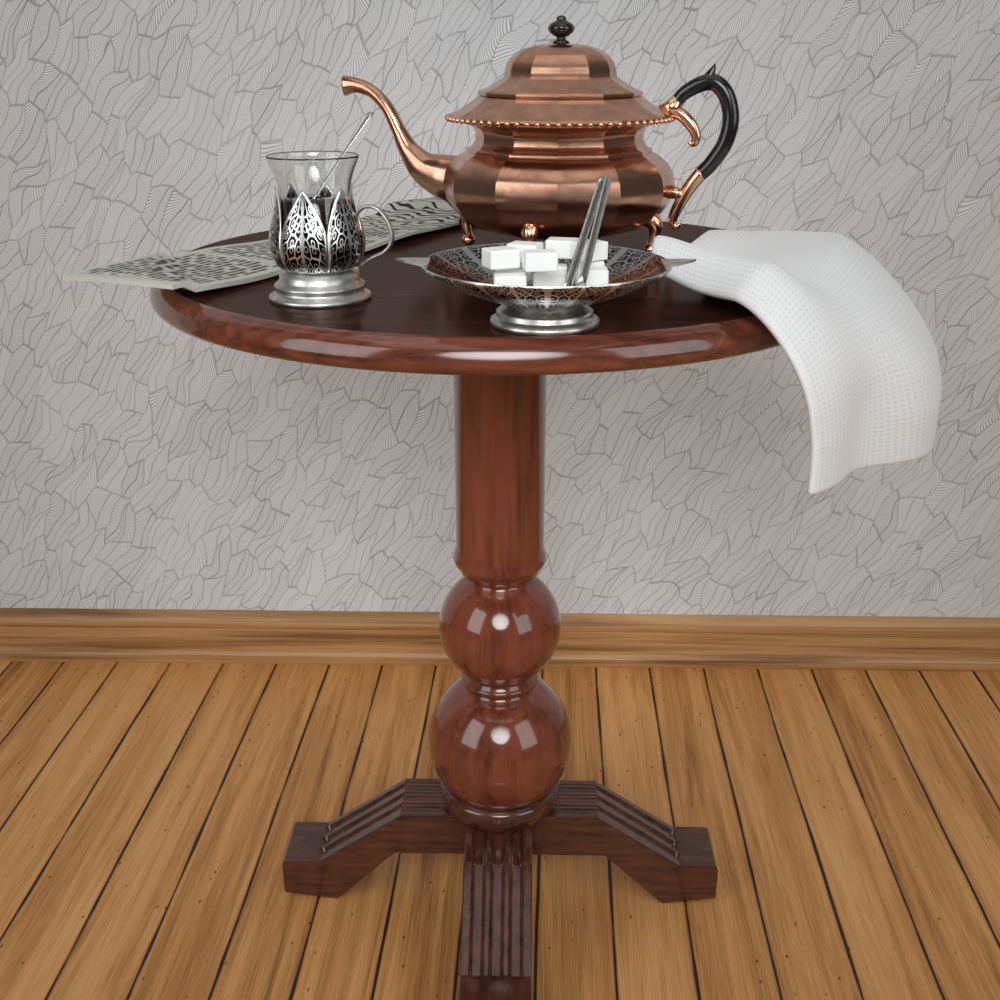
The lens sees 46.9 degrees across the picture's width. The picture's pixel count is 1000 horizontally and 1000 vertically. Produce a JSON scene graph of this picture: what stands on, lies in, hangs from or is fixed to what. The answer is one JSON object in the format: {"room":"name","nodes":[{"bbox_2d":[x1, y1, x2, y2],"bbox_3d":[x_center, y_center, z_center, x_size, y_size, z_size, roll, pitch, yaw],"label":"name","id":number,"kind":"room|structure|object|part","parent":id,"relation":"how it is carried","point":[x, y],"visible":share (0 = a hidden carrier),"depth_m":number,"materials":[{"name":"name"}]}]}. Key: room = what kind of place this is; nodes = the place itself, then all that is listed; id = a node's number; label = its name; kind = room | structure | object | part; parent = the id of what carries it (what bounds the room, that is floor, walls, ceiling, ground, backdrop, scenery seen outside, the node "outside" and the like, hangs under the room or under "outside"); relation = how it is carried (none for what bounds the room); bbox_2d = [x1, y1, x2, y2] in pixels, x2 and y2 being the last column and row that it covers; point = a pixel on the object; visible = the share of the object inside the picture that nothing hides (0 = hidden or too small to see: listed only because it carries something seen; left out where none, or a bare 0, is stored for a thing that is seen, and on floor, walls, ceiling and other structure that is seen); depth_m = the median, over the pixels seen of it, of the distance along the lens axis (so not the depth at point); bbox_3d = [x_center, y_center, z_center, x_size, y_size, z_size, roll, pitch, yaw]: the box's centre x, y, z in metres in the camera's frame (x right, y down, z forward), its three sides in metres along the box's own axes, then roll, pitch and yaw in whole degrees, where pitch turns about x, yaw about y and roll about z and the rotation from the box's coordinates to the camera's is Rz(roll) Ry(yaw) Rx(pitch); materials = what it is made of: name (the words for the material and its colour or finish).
{"room":"living room","nodes":[
{"label":"living room","id":0,"kind":"room"},
{"bbox_2d":[0,0,999,616],"bbox_3d":[0.011,-0.984,1.294,7.000,2.700,0.100,0,22,1],"label":"wall","id":1,"kind":"structure","parent":0,"point":[146,463],"depth_m":1.56,"materials":[{"name":"paper"}]},
{"bbox_2d":[0,608,999,671],"bbox_3d":[0.010,0.207,1.707,6.800,0.082,0.016,0,22,1],"label":"baseboard","id":2,"kind":"structure","parent":1,"relation":"attached to","point":[791,642],"depth_m":1.70,"materials":[{"name":"brown wood"}]},
{"bbox_2d":[0,661,999,999],"bbox_3d":[-0.054,0.908,0.129,7.000,0.050,3.600,1,22,2],"label":"floor","id":3,"kind":"structure","parent":0,"point":[149,812],"depth_m":1.36,"materials":[{"name":"brown wood"}]},
{"bbox_2d":[149,221,779,999],"bbox_3d":[0.000,0.104,1.153,0.604,0.685,0.604,-4,22,-11],"label":"pedestal table","id":4,"kind":"object","parent":3,"relation":"on","point":[500,735],"visible":0.78,"depth_m":1.10,"materials":[{"name":"brown wood"}]},
{"bbox_2d":[62,197,458,291],"bbox_3d":[-0.157,-0.253,1.099,0.112,0.014,0.565,11,24,26],"label":"newspaper","id":5,"kind":"object","parent":4,"relation":"on","point":[210,268],"visible":0.67,"depth_m":0.97,"materials":[{"name":"grey paper"}]},
{"bbox_2d":[265,151,394,308],"bbox_3d":[-0.132,-0.200,0.849,0.077,0.104,0.086,-19,28,-39],"label":"tea glass","id":6,"kind":"object","parent":4,"relation":"on","point":[317,241],"visible":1,"depth_m":0.83,"materials":[{"name":"silver"}]},
{"bbox_3d":[-0.136,-0.211,0.848,0.067,0.082,0.067,3,22,9],"label":"tulip glass","id":7,"kind":"part","parent":6,"relation":"part of","materials":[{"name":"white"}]},
{"bbox_2d":[339,111,373,157],"bbox_3d":[-0.126,-0.239,0.847,0.075,0.085,0.017,-17,27,-36],"label":"teaspoon","id":8,"kind":"object","parent":6,"relation":"in","point":[368,116],"visible":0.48,"depth_m":0.85,"materials":[{"name":"silver metal"}]},
{"bbox_3d":[-0.092,-0.194,0.847,0.030,0.045,0.007,3,22,9],"label":"holder handle","id":9,"kind":"part","parent":6,"relation":"part of","materials":[{"name":"silver metal"}]},
{"bbox_3d":[-0.117,0.370,1.261,0.233,0.110,0.068,0,22,1],"label":"leg","id":10,"kind":"part","parent":4,"relation":"part of","materials":[{"name":"brown wood"}]},
{"bbox_3d":[-0.002,0.414,1.151,0.068,0.110,0.233,0,22,1],"label":"leg","id":11,"kind":"part","parent":4,"relation":"part of","materials":[{"name":"brown wood"}]},
{"bbox_2d":[341,15,738,252],"bbox_3d":[0.030,-0.323,1.026,0.327,0.201,0.205,-4,22,-9],"label":"teapot","id":12,"kind":"object","parent":4,"relation":"on","point":[560,118],"visible":0.96,"depth_m":0.97,"materials":[{"name":"orange metal"}]},
{"bbox_3d":[-0.083,-0.333,1.074,0.132,0.116,0.038,7,23,17],"label":"spout","id":13,"kind":"part","parent":12,"relation":"part of","materials":[{"name":"orange metal"}]},
{"bbox_3d":[0.053,-0.377,1.008,0.141,0.043,0.141,7,23,17],"label":"lid","id":14,"kind":"part","parent":12,"relation":"part of","materials":[{"name":"orange metal"}]},
{"bbox_3d":[0.053,-0.407,0.996,0.024,0.023,0.024,7,23,17],"label":"lid knob","id":15,"kind":"part","parent":12,"relation":"part of","materials":[{"name":"black"}]},
{"bbox_2d":[396,242,695,335],"bbox_3d":[0.031,-0.142,0.784,0.170,0.044,0.170,20,29,40],"label":"sugar bowl","id":16,"kind":"object","parent":4,"relation":"on","point":[530,310],"visible":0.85,"depth_m":0.77,"materials":[{"name":"silver metal"}]},
{"bbox_2d":[482,237,608,286],"bbox_3d":[0.031,-0.158,0.784,0.086,0.032,0.070,0,22,1],"label":"cubes","id":17,"kind":"object","parent":16,"relation":"in","point":[513,264],"visible":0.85,"depth_m":0.77,"materials":[{"name":"white food"}]},
{"bbox_2d":[564,176,610,285],"bbox_3d":[0.057,-0.176,0.772,0.019,0.073,0.082,6,23,15],"label":"tongs","id":18,"kind":"object","parent":16,"relation":"in","point":[600,195],"visible":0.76,"depth_m":0.77,"materials":[{"name":"silver metal"}]},
{"bbox_3d":[0.117,0.372,1.257,0.233,0.110,0.068,0,22,1],"label":"leg","id":19,"kind":"part","parent":4,"relation":"part of","materials":[{"name":"brown wood"}]},
{"bbox_2d":[652,230,941,494],"bbox_3d":[0.256,-0.146,0.948,0.217,0.159,0.394,9,23,21],"label":"towel","id":20,"kind":"object","parent":4,"relation":"on","point":[864,360],"visible":0.98,"depth_m":0.83,"materials":[{"name":"white fabric"}]}
]}

